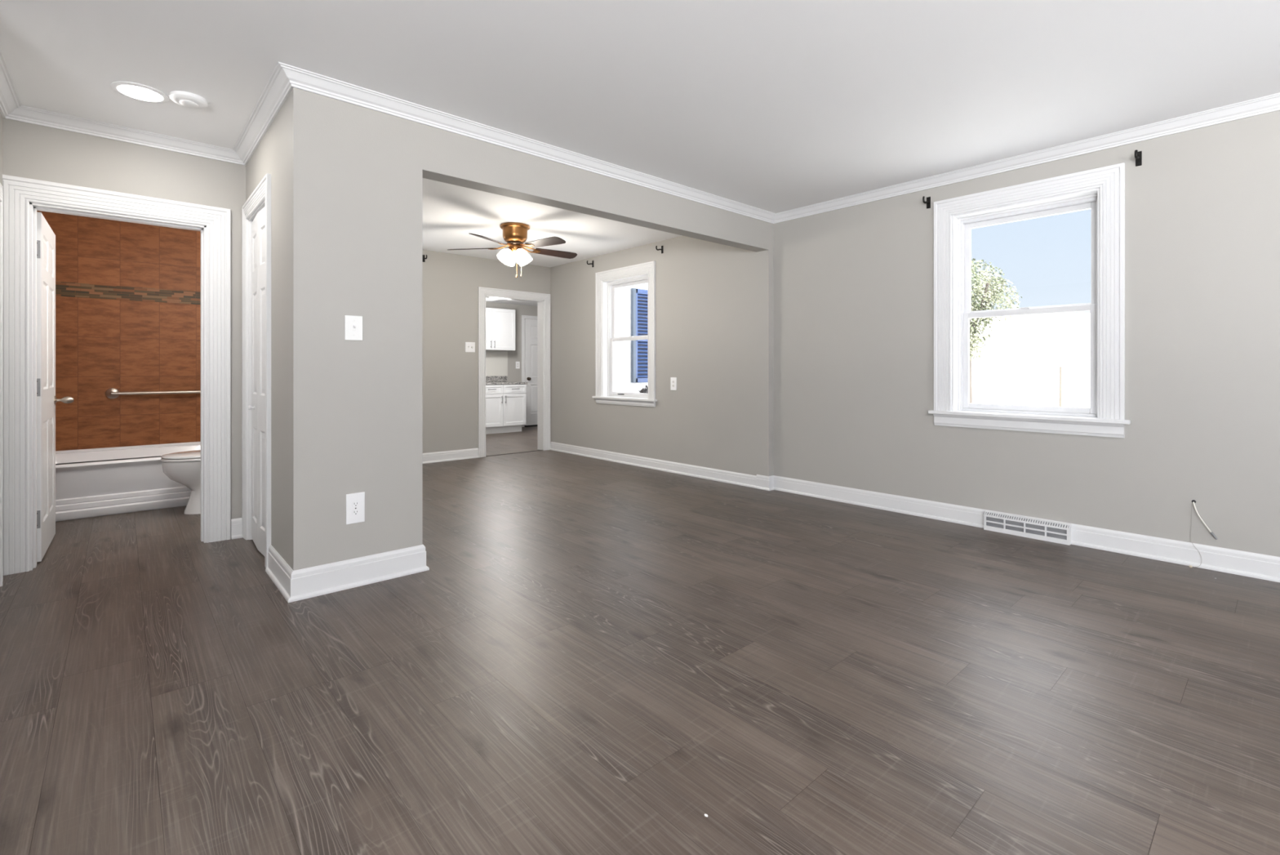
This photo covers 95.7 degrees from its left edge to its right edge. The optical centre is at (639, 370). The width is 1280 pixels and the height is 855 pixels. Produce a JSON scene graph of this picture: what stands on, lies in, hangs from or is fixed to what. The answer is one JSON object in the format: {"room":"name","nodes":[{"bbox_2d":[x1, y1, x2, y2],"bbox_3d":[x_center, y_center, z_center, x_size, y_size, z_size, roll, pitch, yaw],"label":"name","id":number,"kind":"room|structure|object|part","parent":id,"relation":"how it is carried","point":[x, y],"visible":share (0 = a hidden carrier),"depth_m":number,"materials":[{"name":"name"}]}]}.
{"room":"empty living room","nodes":[
{"label":"empty living room","id":0,"kind":"room"},
{"bbox_2d":[36,210,200,450],"bbox_3d":[-4.430,-0.160,5.161,1.720,2.500,0.100,0,0,-42],"label":"tile","id":1,"kind":"structure","parent":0,"point":[102,344],"depth_m":5.05,"materials":[{"name":"tile"}]},
{"bbox_2d":[55,281,200,304],"bbox_3d":[-4.357,-0.669,5.155,1.580,0.118,0.006,0,0,-42],"label":"trim","id":2,"kind":"structure","parent":1,"relation":"attached to","point":[62,288],"depth_m":5.05,"materials":[{"name":"brown glass"}]},
{"bbox_2d":[105,387,200,398],"bbox_3d":[-4.182,0.200,5.265,0.992,0.092,0.078,0,0,-42],"label":"grab bar","id":3,"kind":"object","parent":1,"relation":"attached to","point":[115,393],"visible":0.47,"depth_m":5.06,"materials":[{"name":"silver metal"}]},
{"bbox_2d":[3,118,245,519],"bbox_3d":[-3.142,-0.160,3.404,2.596,2.500,0.130,0,0,-42],"label":"wall","id":4,"kind":"structure","parent":0,"point":[30,151],"depth_m":3.51,"materials":[{"name":"beige paint"}]},
{"bbox_2d":[36,212,74,561],"bbox_3d":[-3.645,0.095,3.548,0.222,1.975,0.760,0,0,-41],"label":"door","id":5,"kind":"structure","parent":4,"relation":"in","point":[46,399],"depth_m":3.44,"materials":[{"name":"white paint"}]},
{"bbox_3d":[-3.801,0.197,3.828,0.093,0.056,0.056,0,0,-41],"label":"knob","id":6,"kind":"part","parent":5,"relation":"part of","materials":[{"name":"silver metal"}]},
{"bbox_2d":[2,174,231,575],"bbox_3d":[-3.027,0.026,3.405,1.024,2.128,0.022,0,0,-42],"label":"trim","id":7,"kind":"structure","parent":4,"relation":"attached to","point":[18,192],"depth_m":3.27,"materials":[{"name":"white paint"}]},
{"bbox_2d":[5,105,244,165],"bbox_3d":[-2.968,-1.376,3.422,1.080,0.066,0.076,0,0,-42],"label":"trim","id":8,"kind":"structure","parent":4,"relation":"attached to","point":[23,113],"depth_m":3.37,"materials":[{"name":"white paint"}]},
{"bbox_2d":[231,517,242,538],"bbox_3d":[-2.619,1.028,3.767,0.060,0.125,0.027,0,0,-42],"label":"baseboard","id":9,"kind":"structure","parent":4,"relation":"attached to","point":[236,523],"depth_m":3.77,"materials":[{"name":"white paint"}]},
{"bbox_2d":[245,97,287,562],"bbox_3d":[-2.119,-0.160,3.373,0.120,2.500,1.280,0,0,-42],"label":"wall","id":10,"kind":"structure","parent":0,"point":[270,156],"depth_m":3.01,"materials":[{"name":"beige paint"}]},
{"bbox_2d":[241,173,271,568],"bbox_3d":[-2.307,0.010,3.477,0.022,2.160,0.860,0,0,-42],"label":"trim","id":11,"kind":"structure","parent":10,"relation":"attached to","point":[262,193],"depth_m":3.24,"materials":[{"name":"white paint"}]},
{"bbox_2d":[248,207,264,555],"bbox_3d":[-2.292,0.059,3.491,0.071,2.037,0.637,0,0,-42],"label":"door","id":12,"kind":"structure","parent":10,"relation":"in","point":[257,407],"depth_m":3.47,"materials":[{"name":"white paint"}]},
{"bbox_3d":[-2.411,0.233,3.597,0.034,0.030,0.030,0,0,-39],"label":"knob","id":13,"kind":"part","parent":12,"relation":"part of","materials":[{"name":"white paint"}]},
{"bbox_2d":[233,62,293,165],"bbox_3d":[-2.122,-1.376,3.229,0.076,0.066,1.491,0,0,-42],"label":"trim","id":14,"kind":"structure","parent":10,"relation":"attached to","point":[278,87],"depth_m":3.10,"materials":[{"name":"white paint"}]},
{"bbox_2d":[0,87,768,570],"bbox_3d":[-1.794,-0.160,3.573,6.691,2.500,1.415,0,0,-42],"label":"wall","id":15,"kind":"structure","parent":0,"point":[356,174],"depth_m":2.99,"materials":[{"name":"beige paint"}]},
{"bbox_2d":[0,182,3,586],"bbox_3d":[-3.029,0.070,2.697,0.022,2.040,0.800,0,0,-42],"label":"trim","id":16,"kind":"structure","parent":15,"relation":"attached to","point":[1,185],"depth_m":2.93,"materials":[{"name":"white paint"}]},
{"bbox_2d":[0,48,22,118],"bbox_3d":[-2.870,-1.376,2.560,0.076,0.066,1.491,0,0,-42],"label":"trim","id":17,"kind":"structure","parent":15,"relation":"attached to","point":[10,100],"depth_m":2.90,"materials":[{"name":"white paint"}]},
{"bbox_2d":[344,315,362,340],"bbox_3d":[-1.440,-0.213,2.924,0.084,0.125,0.025,0,0,-42],"label":"light switch","id":18,"kind":"object","parent":15,"relation":"attached to","point":[353,324],"visible":1,"depth_m":2.93,"materials":[{"name":"white plastic"}]},
{"bbox_2d":[346,491,364,524],"bbox_3d":[-1.440,0.698,2.935,0.088,0.152,0.009,0,0,-42],"label":"wall outlet","id":19,"kind":"object","parent":15,"relation":"attached to","point":[355,502],"visible":1,"depth_m":2.93,"materials":[{"name":"white plastic"}]},
{"bbox_2d":[351,509,359,515],"bbox_3d":[-1.438,0.719,2.933,0.035,0.027,0.002,0,0,-42],"label":"receptacle","id":20,"kind":"object","parent":19,"relation":"attached to","point":[354,512],"depth_m":2.93,"materials":[{"name":"white plastic"}]},
{"bbox_2d":[351,501,359,506],"bbox_3d":[-1.438,0.677,2.933,0.035,0.027,0.002,0,0,-42],"label":"receptacle","id":21,"kind":"object","parent":19,"relation":"attached to","point":[354,504],"depth_m":2.93,"materials":[{"name":"white plastic"}]},
{"bbox_2d":[278,62,775,223],"bbox_3d":[-0.214,-1.376,3.987,3.929,0.066,0.076,0,0,-42],"label":"trim","id":22,"kind":"structure","parent":15,"relation":"attached to","point":[300,78],"depth_m":3.40,"materials":[{"name":"white paint"}]},
{"bbox_2d":[485,302,537,382],"bbox_3d":[-2.135,-0.110,11.340,6.460,2.400,0.150,0,0,-42],"label":"wall","id":23,"kind":"structure","parent":0,"point":[514,375],"depth_m":11.04,"materials":[{"name":"beige paint"}]},
{"bbox_2d":[485,350,507,376],"bbox_3d":[-3.058,-0.125,10.408,1.520,0.466,0.008,0,0,-42],"label":"backsplash panel","id":24,"kind":"object","parent":23,"relation":"attached to","point":[496,362],"visible":0.36,"depth_m":10.76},
{"bbox_2d":[485,307,515,351],"bbox_3d":[-2.735,-0.735,10.443,0.930,0.750,0.385,0,0,-42],"label":"upper cabinet","id":25,"kind":"object","parent":23,"relation":"attached to","point":[500,322],"visible":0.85,"depth_m":10.44,"materials":[{"name":"white paint"}]},
{"bbox_3d":[-2.810,-0.735,10.179,0.460,0.740,0.020,0,0,-42],"label":"door","id":26,"kind":"part","parent":25,"relation":"part of","materials":[{"name":"white paint"}]},
{"bbox_2d":[515,361,519,368],"bbox_3d":[-2.332,-0.097,11.058,0.085,0.135,0.009,0,0,-42],"label":"wall outlet","id":27,"kind":"object","parent":23,"relation":"attached to","point":[517,363],"visible":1,"depth_m":11.06,"materials":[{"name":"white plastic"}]},
{"bbox_2d":[521,315,537,426],"bbox_3d":[-1.934,0.018,11.408,0.890,2.145,0.016,0,0,-42],"label":"trim","id":28,"kind":"structure","parent":23,"relation":"attached to","point":[523,317],"depth_m":11.13,"materials":[{"name":"white paint"}]},
{"bbox_2d":[524,319,537,425],"bbox_3d":[-1.902,0.037,11.373,0.760,2.045,0.108,0,0,-42],"label":"door","id":29,"kind":"structure","parent":23,"relation":"in","point":[531,325],"depth_m":11.22,"materials":[{"name":"white paint"}]},
{"bbox_2d":[485,298,537,306],"bbox_3d":[-1.216,-1.455,10.313,6.460,0.410,3.206,0,0,-42],"label":"ceiling","id":30,"kind":"structure","parent":0,"point":[501,300],"depth_m":10.71,"materials":[{"name":"white paint"}]},
{"bbox_2d":[485,297,500,301],"bbox_3d":[-2.410,-1.225,9.585,0.430,0.050,1.000,0,0,-42],"label":"kitchen ceiling light","id":31,"kind":"object","parent":30,"relation":"attached to","point":[486,299],"visible":0.2,"depth_m":9.81,"materials":[{"name":"white plastic"}]},
{"bbox_2d":[422,249,648,453],"bbox_3d":[-0.703,-0.235,8.567,7.924,2.850,0.200,0,0,-42],"label":"wall","id":32,"kind":"structure","parent":0,"point":[451,282],"depth_m":7.07,"materials":[{"name":"beige paint"}]},
{"bbox_2d":[422,254,426,262],"bbox_3d":[-2.502,-1.308,6.757,0.028,0.084,0.099,0,0,-42],"label":"curtain rod bracket","id":33,"kind":"object","parent":32,"relation":"attached to","point":[424,255],"visible":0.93,"depth_m":6.79,"materials":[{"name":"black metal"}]},
{"bbox_2d":[422,448,479,463],"bbox_3d":[-2.798,1.031,6.540,2.098,0.118,0.027,0,0,-42],"label":"baseboard","id":34,"kind":"structure","parent":32,"relation":"attached to","point":[437,456],"depth_m":6.99,"materials":[{"name":"white paint"}]},
{"bbox_2d":[465,342,475,351],"bbox_3d":[-2.096,-0.285,7.169,0.128,0.125,0.025,0,0,-42],"label":"light switch","id":35,"kind":"object","parent":32,"relation":"attached to","point":[469,346],"visible":1,"depth_m":7.17,"materials":[{"name":"white plastic"}]},
{"bbox_2d":[478,286,550,457],"bbox_3d":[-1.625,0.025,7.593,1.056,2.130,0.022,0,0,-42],"label":"trim","id":36,"kind":"structure","parent":32,"relation":"attached to","point":[482,291],"depth_m":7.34,"materials":[{"name":"white paint"}]},
{"bbox_2d":[485,449,542,456],"bbox_3d":[-1.642,1.088,7.613,0.846,0.004,0.030,0,0,-42],"label":"trim","id":37,"kind":"structure","parent":32,"relation":"attached to","point":[538,450],"depth_m":7.60,"materials":[{"name":"wood"}]},
{"bbox_2d":[631,288,648,382],"bbox_3d":[0.093,-0.535,9.105,0.580,1.450,0.060,0,0,-42],"label":"window shutter","id":38,"kind":"object","parent":32,"relation":"attached to","point":[639,297],"visible":0.56,"depth_m":9.03,"materials":[{"name":"blue paint"}]},
{"bbox_2d":[0,426,1279,854],"bbox_3d":[0.096,1.190,4.917,11.700,0.200,13.000,0,0,-42],"label":"floor","id":39,"kind":"structure","parent":0,"point":[590,655],"depth_m":1.96,"materials":[{"name":"grey wood"}]},
{"bbox_2d":[55,441,200,521],"bbox_3d":[-4.076,0.876,4.841,1.570,0.428,0.848,0,0,-42],"label":"bathtub","id":40,"kind":"object","parent":39,"relation":"on","point":[90,482],"visible":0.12,"depth_m":4.44,"materials":[{"name":"white ceramic"}]},
{"bbox_2d":[160,449,200,514],"bbox_3d":[-3.290,0.703,4.570,0.754,0.775,0.460,0,0,-42],"label":"toilet","id":41,"kind":"object","parent":39,"relation":"on","point":[184,468],"visible":0.25,"depth_m":4.33,"materials":[{"name":"white ceramic"}]},
{"bbox_3d":[-3.382,0.668,4.488,0.508,0.017,0.376,0,0,-42],"label":"seat","id":42,"kind":"part","parent":41,"relation":"part of","materials":[{"name":"white plastic"}]},
{"bbox_3d":[-3.382,0.644,4.488,0.504,0.024,0.374,0,0,-42],"label":"lid","id":43,"kind":"part","parent":41,"relation":"part of","materials":[{"name":"white ceramic"}]},
{"bbox_2d":[265,544,429,602],"bbox_3d":[-1.591,1.021,3.155,0.670,0.138,0.575,0,0,-42],"label":"baseboard","id":44,"kind":"structure","parent":39,"relation":"on","point":[320,580],"depth_m":2.92,"materials":[{"name":"white paint"}]},
{"bbox_2d":[485,383,525,434],"bbox_3d":[-2.598,0.667,10.283,0.904,0.845,0.784,0,0,-42],"label":"base cabinet","id":45,"kind":"object","parent":39,"relation":"on","point":[505,404],"visible":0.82,"depth_m":10.05,"materials":[{"name":"white paint"}]},
{"bbox_3d":[-2.535,0.327,9.875,0.446,0.147,0.020,0,0,-42],"label":"drawer","id":46,"kind":"part","parent":45,"relation":"part of","materials":[{"name":"white paint"}]},
{"bbox_3d":[-2.535,0.688,9.875,0.446,0.555,0.020,0,0,-42],"label":"door","id":47,"kind":"part","parent":45,"relation":"part of","materials":[{"name":"white paint"}]},
{"bbox_3d":[-2.200,0.327,10.175,0.446,0.147,0.020,0,0,-42],"label":"drawer","id":48,"kind":"part","parent":45,"relation":"part of","materials":[{"name":"white paint"}]},
{"bbox_3d":[-2.200,0.688,10.175,0.446,0.555,0.020,0,0,-42],"label":"door","id":49,"kind":"part","parent":45,"relation":"part of","materials":[{"name":"white paint"}]},
{"bbox_3d":[-3.260,0.668,9.691,0.864,0.845,0.784,0,0,-42],"label":"base cabinet","id":50,"kind":"object","parent":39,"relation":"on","visible":0},
{"bbox_2d":[485,376,528,384],"bbox_3d":[-2.924,0.177,10.017,1.800,0.135,0.770,0,0,-42],"label":"countertop","id":51,"kind":"structure","parent":50,"relation":"on","point":[489,380],"depth_m":10.63,"materials":[{"name":"grey stone"}]},
{"bbox_2d":[0,0,1279,267],"bbox_3d":[-0.529,-1.535,2.213,7.163,0.250,9.804,0,0,-42],"label":"ceiling","id":52,"kind":"structure","parent":0,"point":[774,106],"depth_m":2.76,"materials":[{"name":"white paint"}]},
{"bbox_2d":[110,81,168,103],"bbox_3d":[-2.533,-1.405,2.940,0.226,0.008,0.226,0,0,-42],"label":"recessed light","id":53,"kind":"object","parent":52,"relation":"in","point":[141,92],"visible":1,"depth_m":2.93,"materials":[{"name":"white plastic"}]},
{"bbox_2d":[168,90,208,108],"bbox_3d":[-2.338,-1.392,3.007,0.160,0.036,0.160,0,0,-42],"label":"smoke detector","id":54,"kind":"object","parent":52,"relation":"attached to","point":[188,100],"visible":1,"depth_m":2.98,"materials":[{"name":"white paint"}]},
{"bbox_2d":[447,222,577,277],"bbox_3d":[-1.183,-1.159,5.670,1.262,0.502,1.266,0,0,-42],"label":"ceiling fan","id":55,"kind":"object","parent":52,"relation":"hanging from","point":[515,234],"visible":1,"depth_m":5.59,"materials":[{"name":"gold metal"}]},
{"bbox_3d":[-1.653,-1.189,5.688,0.465,0.006,0.144,-1,14,2],"label":"blade","id":56,"kind":"part","parent":55,"relation":"part of","materials":[{"name":"brown wood"}]},
{"bbox_3d":[-1.373,-1.189,5.265,0.144,0.006,0.465,15,6,20],"label":"blade","id":57,"kind":"part","parent":55,"relation":"part of","materials":[{"name":"brown wood"}]},
{"bbox_3d":[-1.301,-1.101,5.589,0.149,0.150,0.142,0,0,-42],"label":"lamp shade","id":58,"kind":"part","parent":55,"relation":"part of","materials":[{"name":"white glass"}]},
{"bbox_3d":[-1.302,-1.101,5.749,0.142,0.150,0.149,0,0,-42],"label":"lamp shade","id":59,"kind":"part","parent":55,"relation":"part of","materials":[{"name":"white glass"}]},
{"bbox_3d":[-1.141,-1.101,5.590,0.142,0.150,0.149,0,0,-42],"label":"lamp shade","id":60,"kind":"part","parent":55,"relation":"part of","materials":[{"name":"white glass"}]},
{"bbox_3d":[-1.142,-1.101,5.751,0.149,0.150,0.142,0,0,-42],"label":"lamp shade","id":61,"kind":"part","parent":55,"relation":"part of","materials":[{"name":"white glass"}]},
{"bbox_3d":[-0.883,-1.189,5.401,0.465,0.006,0.144,1,-13,38],"label":"blade","id":62,"kind":"part","parent":55,"relation":"part of","materials":[{"name":"brown wood"}]},
{"bbox_3d":[-0.861,-1.189,5.909,0.465,0.006,0.144,1,-15,-34],"label":"blade","id":63,"kind":"part","parent":55,"relation":"part of","materials":[{"name":"brown wood"}]},
{"bbox_2d":[550,222,773,475],"bbox_3d":[0.094,-0.160,6.730,0.332,2.500,3.602,0,0,-42],"label":"wall","id":64,"kind":"structure","parent":0,"point":[714,301],"depth_m":6.03,"materials":[{"name":"beige paint"}]},
{"bbox_2d":[591,261,657,406],"bbox_3d":[-0.107,-0.398,6.854,0.302,1.608,1.119,0,0,-42],"label":"window","id":65,"kind":"structure","parent":64,"relation":"in","point":[608,282],"depth_m":7.09,"materials":[{"name":"white paint"}]},
{"bbox_3d":[-0.141,0.332,6.824,0.212,0.024,1.119,0,0,-42],"label":"sill","id":66,"kind":"part","parent":65,"relation":"part of","materials":[{"name":"white paint"}]},
{"bbox_3d":[-0.084,-0.379,6.875,0.090,1.398,0.811,0,0,-42],"label":"frame","id":67,"kind":"part","parent":65,"relation":"part of","materials":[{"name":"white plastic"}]},
{"bbox_3d":[-0.098,-0.045,6.862,0.028,0.694,0.767,0,0,-42],"label":"sash","id":68,"kind":"part","parent":65,"relation":"part of","materials":[{"name":"white plastic"}]},
{"bbox_3d":[-0.074,-0.704,6.883,0.028,0.683,0.767,0,0,-42],"label":"sash","id":69,"kind":"part","parent":65,"relation":"part of","materials":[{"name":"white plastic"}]},
{"bbox_2d":[655,245,663,253],"bbox_3d":[0.208,-1.312,6.279,0.099,0.084,0.028,0,0,-42],"label":"curtain rod bracket","id":70,"kind":"object","parent":64,"relation":"attached to","point":[662,246],"visible":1,"depth_m":6.30,"materials":[{"name":"black metal"}]},
{"bbox_2d":[670,377,676,390],"bbox_3d":[0.357,0.145,6.180,0.009,0.138,0.088,0,0,-42],"label":"wall outlet","id":71,"kind":"object","parent":64,"relation":"attached to","point":[673,380],"visible":1,"depth_m":6.18,"materials":[{"name":"white plastic"}]},
{"bbox_2d":[773,110,1279,556],"bbox_3d":[3.306,-0.160,3.194,0.260,2.500,5.952,0,0,-42],"label":"wall","id":72,"kind":"structure","parent":0,"point":[853,286],"depth_m":3.49,"materials":[{"name":"beige paint"}]},
{"bbox_2d":[550,441,1279,582],"bbox_3d":[1.911,1.028,4.483,0.099,0.125,9.333,0,0,-42],"label":"baseboard","id":73,"kind":"structure","parent":72,"relation":"attached to","point":[1264,566],"depth_m":4.15,"materials":[{"name":"white paint"}]},
{"bbox_2d":[922,196,930,208],"bbox_3d":[2.104,-1.241,4.267,0.099,0.084,0.028,0,0,-42],"label":"curtain rod bracket","id":74,"kind":"object","parent":72,"relation":"attached to","point":[927,202],"visible":1,"depth_m":4.29,"materials":[{"name":"black metal"}]},
{"bbox_3d":[2.139,-1.241,4.298,0.006,0.084,0.028,0,0,-42],"label":"wall plate","id":75,"kind":"part","parent":74,"relation":"part of","materials":[{"name":"black metal"}]},
{"bbox_2d":[773,93,1279,223],"bbox_3d":[3.114,-1.376,3.156,0.076,0.066,5.752,0,0,-42],"label":"trim","id":76,"kind":"structure","parent":72,"relation":"attached to","point":[1268,104],"depth_m":3.66,"materials":[{"name":"white paint"}]},
{"bbox_2d":[983,510,1071,545],"bbox_3d":[2.535,1.029,3.809,0.068,0.122,0.481,0,0,-42],"label":"wall vent","id":77,"kind":"object","parent":72,"relation":"in","point":[1055,531],"visible":1,"depth_m":3.78,"materials":[{"name":"white metal"}]},
{"bbox_2d":[928,162,1130,437],"bbox_3d":[2.606,-0.414,3.930,0.302,1.637,1.141,0,0,-42],"label":"window","id":78,"kind":"structure","parent":72,"relation":"in","point":[1101,190],"depth_m":3.81,"materials":[{"name":"white paint"}]},
{"bbox_3d":[2.640,-0.404,3.960,0.090,1.398,0.825,0,0,-42],"label":"frame","id":79,"kind":"part","parent":78,"relation":"part of","materials":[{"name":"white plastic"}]},
{"bbox_3d":[2.572,0.307,3.900,0.212,0.024,1.141,0,0,-42],"label":"sill","id":80,"kind":"part","parent":78,"relation":"part of","materials":[{"name":"white paint"}]},
{"bbox_3d":[2.626,-0.070,3.948,0.028,0.694,0.781,0,0,-42],"label":"sash","id":81,"kind":"part","parent":78,"relation":"part of","materials":[{"name":"white plastic"}]},
{"bbox_3d":[2.650,-0.729,3.969,0.028,0.683,0.781,0,0,-42],"label":"sash","id":82,"kind":"part","parent":78,"relation":"part of","materials":[{"name":"white plastic"}]},
{"bbox_2d":[1134,150,1142,166],"bbox_3d":[2.899,-1.243,3.380,0.099,0.084,0.028,0,0,-42],"label":"curtain rod bracket","id":83,"kind":"object","parent":72,"relation":"attached to","point":[1138,155],"visible":1,"depth_m":3.40,"materials":[{"name":"black metal"}]},
{"bbox_2d":[1189,513,1201,567],"bbox_3d":[3.071,0.917,3.205,0.070,0.345,0.048,0,0,-42],"label":"wire","id":84,"kind":"object","parent":72,"relation":"attached to","point":[1190,566],"visible":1,"depth_m":3.22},
{"bbox_2d":[1191,499,1217,539],"bbox_3d":[3.104,0.823,3.196,0.044,0.198,0.108,0,0,-20],"label":"coaxial cable","id":85,"kind":"object","parent":72,"relation":"attached to","point":[1193,501],"visible":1,"depth_m":3.19,"materials":[{"name":"plastic"}]},
{"bbox_3d":[3.097,0.811,3.205,0.039,0.155,0.092,0,0,-10],"label":"cord","id":86,"kind":"part","parent":85,"relation":"part of","materials":[{"name":"white plastic"}]},
{"label":"outside","id":87,"kind":"structure","parent":0,"visible":0},
{"bbox_3d":[2.452,1.490,12.257,100.000,0.100,75.000,0,0,-42],"label":"ground","id":88,"kind":"structure","parent":87,"visible":0},
{"bbox_2d":[638,384,648,393],"bbox_3d":[0.174,0.824,8.878,0.577,1.235,0.333,0,0,-42],"label":"shrub","id":89,"kind":"object","parent":88,"relation":"on","point":[644,389],"visible":0.02,"depth_m":8.77,"materials":[{"name":"green plant"}]},
{"bbox_2d":[969,258,1022,403],"bbox_3d":[7.296,-0.617,12.846,1.787,4.124,1.950,0,0,-42],"label":"leafy tree","id":90,"kind":"object","parent":88,"relation":"on","point":[988,296],"visible":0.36,"depth_m":12.52,"materials":[{"name":"green plant"}]},
{"bbox_2d":[970,312,1089,407],"bbox_3d":[15.987,0.040,16.855,21.500,2.800,8.000,0,0,10],"label":"building","id":91,"kind":"structure","parent":88,"relation":"on","point":[1022,358],"depth_m":13.96,"materials":[{"name":"white"}]},
{"bbox_2d":[1059,366,1062,406],"bbox_3d":[7.210,0.690,9.939,0.041,1.500,0.041,0,0,-19],"label":"post","id":92,"kind":"object","parent":88,"relation":"on","point":[1060,367],"visible":0.35,"depth_m":9.92,"materials":[{"name":"white wood"}]}
]}

